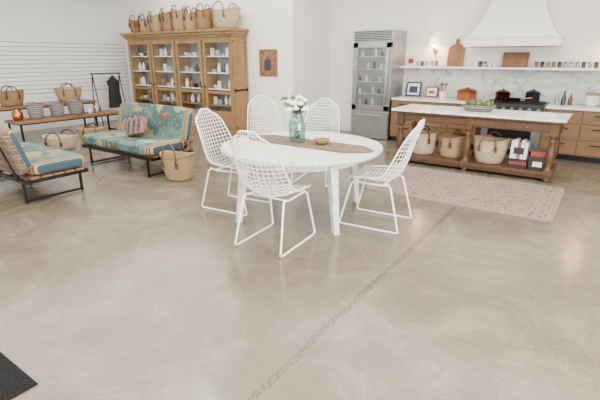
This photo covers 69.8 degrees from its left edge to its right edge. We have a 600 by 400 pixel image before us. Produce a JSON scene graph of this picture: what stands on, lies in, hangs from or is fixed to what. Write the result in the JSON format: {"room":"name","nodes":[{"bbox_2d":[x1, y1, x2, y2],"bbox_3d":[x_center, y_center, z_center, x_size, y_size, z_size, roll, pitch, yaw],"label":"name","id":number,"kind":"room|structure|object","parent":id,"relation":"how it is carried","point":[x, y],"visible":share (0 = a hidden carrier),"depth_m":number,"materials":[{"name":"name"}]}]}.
{"room":"store","nodes":[
{"label":"store","id":0,"kind":"room"},
{"bbox_2d":[0,0,130,127],"bbox_3d":[-7.860,-2.826,8.340,0.230,3.500,13.450,12,22,33],"label":"wall","id":1,"kind":"structure","parent":0,"point":[45,45],"depth_m":10.71,"materials":[{"name":"paint"}]},
{"bbox_2d":[11,116,117,132],"bbox_3d":[-8.285,-0.970,8.146,0.015,0.100,11.700,12,22,33],"label":"baseboard","id":2,"kind":"structure","parent":1,"relation":"attached to","point":[53,125],"depth_m":11.04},
{"bbox_2d":[119,0,331,131],"bbox_3d":[-2.049,-3.798,11.262,5.840,3.500,1.750,12,22,33],"label":"wall","id":3,"kind":"structure","parent":0,"point":[299,30],"depth_m":9.55,"materials":[{"name":"paint"}]},
{"bbox_2d":[259,49,277,75],"bbox_3d":[-0.702,-2.988,9.365,0.480,0.560,0.095,12,22,33],"label":"framed picture","id":4,"kind":"object","parent":3,"relation":"attached to","point":[268,65],"visible":1,"depth_m":9.35,"materials":[{"name":"paper"}]},
{"bbox_2d":[254,125,329,133],"bbox_3d":[-0.181,-1.729,10.429,1.155,0.100,1.550,12,22,33],"label":"baseboard","id":5,"kind":"structure","parent":3,"relation":"attached to","point":[321,127],"depth_m":10.11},
{"bbox_2d":[0,120,599,399],"bbox_3d":[-1.943,0.270,4.891,14.800,0.200,13.650,12,22,33],"label":"floor","id":6,"kind":"structure","parent":0,"point":[123,286],"depth_m":3.33,"materials":[{"name":"concrete"}]},
{"bbox_2d":[0,352,37,399],"bbox_3d":[-2.638,0.981,2.420,2.060,0.012,1.260,12,22,33],"label":"floor mat","id":7,"kind":"object","parent":6,"relation":"on","point":[14,381],"visible":1,"depth_m":2.36,"materials":[{"name":"fabric"}]},
{"bbox_2d":[0,125,88,203],"bbox_3d":[-3.793,-0.624,5.740,1.860,0.962,0.984,12,22,33],"label":"bench sofa","id":8,"kind":"object","parent":6,"relation":"on","point":[31,161],"visible":1,"depth_m":5.25,"materials":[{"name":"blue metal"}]},
{"bbox_2d":[0,99,98,127],"bbox_3d":[-5.875,-1.763,9.547,0.600,0.720,2.650,12,22,33],"label":"wooden display table","id":9,"kind":"object","parent":6,"relation":"on","point":[85,101],"visible":0.36,"depth_m":9.75,"materials":[{"name":"brown wood"}]},
{"bbox_2d":[0,85,23,105],"bbox_3d":[-6.090,-2.194,9.042,0.483,0.412,0.544,17,25,42],"label":"basket","id":10,"kind":"object","parent":9,"relation":"on","point":[14,97],"visible":1,"depth_m":8.94,"materials":[{"name":"wicker"}]},
{"bbox_2d":[54,82,80,101],"bbox_3d":[-5.387,-2.513,9.999,0.604,0.412,0.502,-12,22,-32],"label":"basket","id":11,"kind":"object","parent":9,"relation":"on","point":[72,93],"visible":0.94,"depth_m":9.87,"materials":[{"name":"beige wicker"}]},
{"bbox_2d":[42,129,78,149],"bbox_3d":[-4.638,-1.172,8.352,0.704,0.352,0.543,2,18,6],"label":"basket","id":12,"kind":"object","parent":6,"relation":"on","point":[58,141],"visible":0.94,"depth_m":8.22,"materials":[{"name":"wicker"}]},
{"bbox_2d":[4,110,118,141],"bbox_3d":[-5.110,-1.637,9.547,0.580,0.480,2.300,12,22,33],"label":"display table","id":13,"kind":"object","parent":6,"relation":"on","point":[47,119],"visible":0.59,"depth_m":9.14,"materials":[{"name":"brown wood"}]},
{"bbox_2d":[12,108,26,120],"bbox_3d":[-5.690,-1.731,8.684,0.200,0.240,0.249,1,18,2],"label":"copper pitcher","id":14,"kind":"object","parent":13,"relation":"on","point":[17,115],"visible":1,"depth_m":8.61,"materials":[{"name":"orange metal"}]},
{"bbox_2d":[25,102,43,118],"bbox_3d":[-5.490,-1.859,8.918,0.324,0.333,0.324,12,22,33],"label":"pot","id":15,"kind":"object","parent":13,"relation":"on","point":[35,110],"visible":1,"depth_m":8.83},
{"bbox_2d":[48,102,63,116],"bbox_3d":[-5.239,-1.954,9.267,0.304,0.293,0.304,12,22,33],"label":"pot","id":16,"kind":"object","parent":13,"relation":"on","point":[56,109],"visible":1,"depth_m":9.18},
{"bbox_2d":[66,100,82,114],"bbox_3d":[-4.993,-2.063,9.564,0.344,0.313,0.344,12,22,33],"label":"pot","id":17,"kind":"object","parent":13,"relation":"on","point":[75,107],"visible":1,"depth_m":9.46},
{"bbox_2d":[88,105,100,112],"bbox_3d":[-4.756,-2.120,9.996,0.142,0.150,0.381,3,19,10],"label":"bottles","id":18,"kind":"object","parent":13,"relation":"on","point":[95,110],"visible":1,"depth_m":9.90,"materials":[{"name":"white ceramic"}]},
{"bbox_2d":[75,122,104,140],"bbox_3d":[-4.480,-1.464,9.231,0.604,0.352,0.473,-5,19,-16],"label":"basket","id":19,"kind":"object","parent":6,"relation":"on","point":[80,131],"visible":0.58,"depth_m":9.11,"materials":[{"name":"wicker"}]},
{"bbox_2d":[90,72,124,125],"bbox_3d":[-5.027,-2.668,11.321,0.426,1.322,0.850,12,22,33],"label":"rack","id":20,"kind":"object","parent":6,"relation":"on","point":[115,99],"visible":0.9,"depth_m":11.32,"materials":[{"name":"black metal"}]},
{"bbox_2d":[82,102,195,177],"bbox_3d":[-2.629,-1.035,6.975,1.860,0.962,0.984,12,22,33],"label":"bench sofa","id":21,"kind":"object","parent":6,"relation":"on","point":[166,124],"visible":0.92,"depth_m":6.75,"materials":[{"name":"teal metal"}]},
{"bbox_2d":[124,112,147,129],"bbox_3d":[-2.665,-1.240,6.977,0.438,0.345,0.220,12,22,33],"label":"throw pillow","id":22,"kind":"object","parent":21,"relation":"on","point":[131,115],"visible":0.38,"depth_m":6.98,"materials":[{"name":"fabric"}]},
{"bbox_2d":[126,116,147,136],"bbox_3d":[-2.584,-1.159,6.804,0.428,0.339,0.198,10,21,27],"label":"throw pillow","id":23,"kind":"object","parent":21,"relation":"on","point":[137,126],"visible":1,"depth_m":6.73,"materials":[{"name":"pink fabric"}]},
{"bbox_2d":[159,139,194,181],"bbox_3d":[-1.766,-0.574,6.222,0.524,0.562,0.492,6,19,17],"label":"basket","id":24,"kind":"object","parent":6,"relation":"on","point":[178,166],"visible":1,"depth_m":6.11,"materials":[{"name":"beige wicker"}]},
{"bbox_2d":[120,28,249,134],"bbox_3d":[-2.875,-2.939,10.613,3.920,2.280,0.570,12,22,33],"label":"display cabinet","id":25,"kind":"object","parent":6,"relation":"on","point":[197,69],"visible":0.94,"depth_m":10.25,"materials":[{"name":"brown wood"}]},
{"bbox_2d":[128,15,143,32],"bbox_3d":[-4.209,-4.524,11.072,0.424,0.432,0.387,7,19,19],"label":"basket","id":26,"kind":"object","parent":25,"relation":"on","point":[133,24],"visible":0.54,"depth_m":10.96,"materials":[{"name":"beige wicker"}]},
{"bbox_2d":[137,14,151,31],"bbox_3d":[-3.881,-4.452,10.855,0.444,0.432,0.403,6,19,17],"label":"basket","id":27,"kind":"object","parent":25,"relation":"on","point":[143,25],"visible":0.62,"depth_m":10.73,"materials":[{"name":"wicker"}]},
{"bbox_2d":[147,11,163,31],"bbox_3d":[-3.528,-4.403,10.612,0.419,0.492,0.464,-14,23,-36],"label":"basket","id":28,"kind":"object","parent":25,"relation":"on","point":[155,24],"visible":0.6,"depth_m":10.47,"materials":[{"name":"beige wicker"}]},
{"bbox_2d":[159,8,173,30],"bbox_3d":[-3.175,-4.344,10.373,0.403,0.532,0.444,-14,23,-37],"label":"basket","id":29,"kind":"object","parent":25,"relation":"on","point":[167,25],"visible":0.62,"depth_m":10.24,"materials":[{"name":"wicker"}]},
{"bbox_2d":[170,4,187,30],"bbox_3d":[-2.831,-4.287,10.138,0.444,0.572,0.403,12,22,32],"label":"basket","id":30,"kind":"object","parent":25,"relation":"on","point":[176,15],"visible":0.68,"depth_m":10.01,"materials":[{"name":"beige wicker"}]},
{"bbox_2d":[182,6,197,29],"bbox_3d":[-2.503,-4.187,9.931,0.424,0.512,0.387,6,19,17],"label":"basket","id":31,"kind":"object","parent":25,"relation":"on","point":[189,19],"visible":0.64,"depth_m":9.81,"materials":[{"name":"wicker"}]},
{"bbox_2d":[194,3,212,28],"bbox_3d":[-2.158,-4.130,9.696,0.444,0.552,0.403,7,20,21],"label":"basket","id":32,"kind":"object","parent":25,"relation":"on","point":[204,20],"visible":0.8,"depth_m":9.58,"materials":[{"name":"beige wicker"}]},
{"bbox_2d":[211,1,240,27],"bbox_3d":[-1.606,-4.000,9.321,0.744,0.542,0.571,11,21,30],"label":"basket","id":33,"kind":"object","parent":25,"relation":"on","point":[229,17],"visible":0.9,"depth_m":9.14,"materials":[{"name":"beige wicker"}]},
{"bbox_2d":[195,108,269,215],"bbox_3d":[-0.803,-0.476,5.024,0.752,1.131,0.584,10,21,27],"label":"dining chair","id":34,"kind":"object","parent":6,"relation":"on","point":[231,165],"visible":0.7,"depth_m":5.03,"materials":[{"name":"white metal"}]},
{"bbox_2d":[247,95,290,176],"bbox_3d":[-0.503,-1.009,6.627,0.584,1.131,0.752,-6,19,-17],"label":"dining chair","id":35,"kind":"object","parent":6,"relation":"on","point":[251,101],"visible":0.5,"depth_m":6.78,"materials":[{"name":"white metal"}]},
{"bbox_2d":[230,130,315,256],"bbox_3d":[-0.255,-0.130,3.983,0.584,1.131,0.752,10,21,29],"label":"dining chair","id":36,"kind":"object","parent":6,"relation":"on","point":[298,188],"visible":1,"depth_m":3.81,"materials":[{"name":"white metal"}]},
{"bbox_2d":[220,131,382,235],"bbox_3d":[0.017,-0.238,4.860,1.770,0.785,1.770,12,22,33],"label":"round dining table","id":37,"kind":"object","parent":6,"relation":"on","point":[293,158],"visible":0.7,"depth_m":4.30,"materials":[{"name":"white paint"}]},
{"bbox_2d":[249,135,374,152],"bbox_3d":[0.060,-0.637,4.793,1.640,0.006,0.420,12,22,33],"label":"table runner","id":38,"kind":"object","parent":37,"relation":"on","point":[278,139],"visible":0.81,"depth_m":4.69,"materials":[{"name":"beige fabric"}]},
{"bbox_2d":[280,94,312,140],"bbox_3d":[-0.036,-0.912,4.778,0.351,0.521,0.349,12,22,33],"label":"flowers","id":39,"kind":"object","parent":38,"relation":"on","point":[299,104],"visible":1,"depth_m":4.69,"materials":[{"name":"plant"}]},
{"bbox_2d":[314,138,329,144],"bbox_3d":[0.240,-0.638,4.700,0.180,0.055,0.180,12,22,33],"label":"serving bowl","id":40,"kind":"object","parent":38,"relation":"on","point":[321,141],"visible":1,"depth_m":4.66,"materials":[{"name":"beige wood"}]},
{"bbox_2d":[291,98,338,187],"bbox_3d":[0.242,-0.834,6.099,0.584,1.131,0.752,7,20,20],"label":"dining chair","id":41,"kind":"object","parent":6,"relation":"on","point":[335,105],"visible":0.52,"depth_m":6.27,"materials":[{"name":"white metal"}]},
{"bbox_2d":[350,29,406,139],"bbox_3d":[1.669,-2.478,9.322,0.880,2.220,0.788,12,22,33],"label":"refrigerator","id":42,"kind":"object","parent":6,"relation":"on","point":[378,55],"visible":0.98,"depth_m":9.04,"materials":[{"name":"silver metal"}]},
{"bbox_2d":[339,119,424,233],"bbox_3d":[0.868,-0.298,4.487,0.752,1.131,0.584,10,21,28],"label":"dining chair","id":43,"kind":"object","parent":6,"relation":"on","point":[418,128],"visible":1,"depth_m":4.39,"materials":[{"name":"white metal"}]},
{"bbox_2d":[390,95,487,149],"bbox_3d":[2.816,-1.611,8.806,1.795,0.900,0.709,12,22,33],"label":"kitchen cabinet","id":44,"kind":"object","parent":6,"relation":"on","point":[399,101],"depth_m":8.61,"materials":[{"name":"brown wood"}]},
{"bbox_2d":[405,82,421,96],"bbox_3d":[2.431,-2.368,9.184,0.320,0.298,0.085,12,22,33],"label":"framed print","id":45,"kind":"object","parent":44,"relation":"on","point":[413,88],"visible":1,"depth_m":9.17},
{"bbox_2d":[425,86,438,97],"bbox_3d":[2.754,-2.256,8.973,0.260,0.219,0.068,12,22,33],"label":"framed print","id":46,"kind":"object","parent":44,"relation":"on","point":[431,91],"visible":1,"depth_m":8.96,"materials":[{"name":"white paper"}]},
{"bbox_2d":[439,83,447,98],"bbox_3d":[2.894,-2.215,8.700,0.168,0.309,0.134,12,22,33],"label":"utensil crock","id":47,"kind":"object","parent":44,"relation":"on","point":[442,94],"visible":1,"depth_m":8.67,"materials":[{"name":"white ceramic"}]},
{"bbox_2d":[455,87,478,100],"bbox_3d":[3.247,-2.073,8.360,0.372,0.255,0.372,-3,19,-9],"label":"copper pot","id":48,"kind":"object","parent":44,"relation":"on","point":[463,94],"visible":0.95,"depth_m":8.23,"materials":[{"name":"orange metal"}]},
{"bbox_2d":[364,166,564,221],"bbox_3d":[2.227,-0.161,5.852,2.281,0.012,1.521,12,22,33],"label":"area rug","id":49,"kind":"object","parent":6,"relation":"on","point":[514,198],"visible":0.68,"depth_m":5.65,"materials":[{"name":"beige fabric"}]},
{"bbox_2d":[392,104,571,182],"bbox_3d":[2.775,-0.966,6.864,2.490,0.900,0.880,12,22,33],"label":"kitchen island","id":50,"kind":"object","parent":6,"relation":"on","point":[518,120],"visible":0.86,"depth_m":6.53,"materials":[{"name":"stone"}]},
{"bbox_2d":[409,125,438,154],"bbox_3d":[2.078,-1.015,7.258,0.484,0.452,0.458,6,19,17],"label":"basket","id":51,"kind":"object","parent":50,"relation":"on","point":[425,144],"visible":0.69,"depth_m":7.13,"materials":[{"name":"wicker"}]},
{"bbox_2d":[438,130,465,157],"bbox_3d":[2.474,-0.921,7.023,0.424,0.422,0.444,-14,23,-36],"label":"basket","id":52,"kind":"object","parent":50,"relation":"on","point":[450,145],"visible":0.97,"depth_m":6.91,"materials":[{"name":"beige wicker"}]},
{"bbox_2d":[462,99,495,111],"bbox_3d":[2.779,-1.478,6.691,0.510,0.179,0.382,12,22,33],"label":"tray","id":53,"kind":"object","parent":50,"relation":"on","point":[473,105],"visible":1,"depth_m":6.59,"materials":[{"name":"white ceramic"}]},
{"bbox_2d":[473,131,510,163],"bbox_3d":[2.940,-0.810,6.641,0.544,0.452,0.509,12,22,33],"label":"basket","id":54,"kind":"object","parent":50,"relation":"on","point":[487,150],"visible":1,"depth_m":6.51,"materials":[{"name":"beige wicker"}]},
{"bbox_2d":[508,138,529,168],"bbox_3d":[3.259,-0.698,6.367,0.240,0.412,0.200,12,22,33],"label":"stack","id":55,"kind":"object","parent":50,"relation":"on","point":[519,152],"visible":1,"depth_m":6.30,"materials":[{"name":"white cardboard"}]},
{"bbox_2d":[528,147,547,170],"bbox_3d":[3.467,-0.598,6.245,0.204,0.300,0.208,12,22,33],"label":"box","id":56,"kind":"object","parent":50,"relation":"on","point":[537,157],"visible":0.81,"depth_m":6.17,"materials":[{"name":"grey cardboard"}]},
{"bbox_2d":[526,112,555,115],"bbox_3d":[3.504,-1.249,6.260,0.360,0.018,0.240,8,20,22],"label":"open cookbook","id":57,"kind":"object","parent":50,"relation":"on","point":[527,113],"visible":1,"depth_m":6.19,"materials":[{"name":"white paper"}]},
{"bbox_2d":[480,99,549,155],"bbox_3d":[3.953,-1.361,8.006,1.020,0.930,0.750,12,22,33],"label":"range cooker","id":58,"kind":"object","parent":6,"relation":"on","point":[533,137],"visible":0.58,"depth_m":7.67,"materials":[{"name":"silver metal"}]},
{"bbox_2d":[493,88,512,100],"bbox_3d":[3.809,-1.990,8.077,0.318,0.215,0.270,-1,18,-3],"label":"copper pot","id":59,"kind":"object","parent":58,"relation":"on","point":[500,94],"visible":0.9,"depth_m":7.99,"materials":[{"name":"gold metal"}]},
{"bbox_2d":[505,97,531,101],"bbox_3d":[3.913,-1.809,7.715,0.272,0.099,0.468,-14,23,-36],"label":"skillet","id":60,"kind":"object","parent":58,"relation":"on","point":[506,99],"visible":1,"depth_m":7.70,"materials":[{"name":"metal"}]},
{"bbox_2d":[523,89,542,101],"bbox_3d":[4.248,-1.917,7.843,0.251,0.225,0.307,-6,19,-18],"label":"stock pot","id":61,"kind":"object","parent":58,"relation":"on","point":[535,94],"visible":1,"depth_m":7.76,"materials":[{"name":"metal"}]},
{"bbox_2d":[539,103,599,163],"bbox_3d":[4.854,-1.163,7.457,1.115,0.900,0.709,12,22,33],"label":"kitchen cabinet","id":62,"kind":"object","parent":6,"relation":"on","point":[580,136],"depth_m":7.22,"materials":[{"name":"brown wood"}]},
{"bbox_2d":[583,93,599,106],"bbox_3d":[4.928,-1.687,7.252,0.250,0.220,0.250,12,22,33],"label":"stacked bowls","id":63,"kind":"object","parent":62,"relation":"on","point":[591,99],"visible":1,"depth_m":7.18,"materials":[{"name":"white ceramic"}]},
{"bbox_2d":[329,0,599,126],"bbox_3d":[4.378,-2.679,7.897,8.760,3.500,0.212,12,22,33],"label":"wall","id":64,"kind":"structure","parent":0,"point":[447,20],"depth_m":8.50,"materials":[{"name":"paint"}]},
{"bbox_2d":[329,125,350,130],"bbox_3d":[1.101,-1.748,10.485,0.910,0.100,0.015,12,22,33],"label":"baseboard","id":65,"kind":"structure","parent":64,"relation":"attached to","point":[346,128],"depth_m":10.53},
{"bbox_2d":[429,37,438,56],"bbox_3d":[2.715,-3.086,8.693,0.200,0.370,0.260,12,22,33],"label":"wall sconce","id":66,"kind":"object","parent":64,"relation":"attached to","point":[434,41],"visible":1,"depth_m":8.59,"materials":[{"name":"gold metal"}]},
{"bbox_2d":[400,66,599,70],"bbox_3d":[4.307,-2.359,7.766,5.220,0.065,0.258,12,22,33],"label":"wall shelf","id":67,"kind":"object","parent":64,"relation":"attached to","point":[414,67],"visible":1,"depth_m":7.94,"materials":[{"name":"wood"}]},
{"bbox_2d":[407,56,415,65],"bbox_3d":[2.336,-2.924,9.040,0.180,0.200,0.023,12,22,33],"label":"frame","id":68,"kind":"object","parent":67,"relation":"on","point":[410,59],"visible":1,"depth_m":9.03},
{"bbox_2d":[446,38,464,66],"bbox_3d":[3.111,-2.933,8.550,0.320,0.528,0.088,12,22,33],"label":"cutting board","id":69,"kind":"object","parent":67,"relation":"on","point":[456,52],"visible":0.87,"depth_m":8.54,"materials":[{"name":"brown wood"}]},
{"bbox_2d":[501,52,529,66],"bbox_3d":[3.996,-2.600,7.971,0.440,0.262,0.084,12,22,33],"label":"cutting board","id":70,"kind":"object","parent":67,"relation":"on","point":[510,59],"visible":0.91,"depth_m":7.96,"materials":[{"name":"brown wood"}]},
{"bbox_2d":[463,0,565,47],"bbox_3d":[3.823,-3.533,7.510,1.590,1.625,0.602,12,22,33],"label":"range hood","id":71,"kind":"object","parent":64,"relation":"attached to","point":[506,23],"visible":1,"depth_m":7.49,"materials":[{"name":"paint"}]}
]}

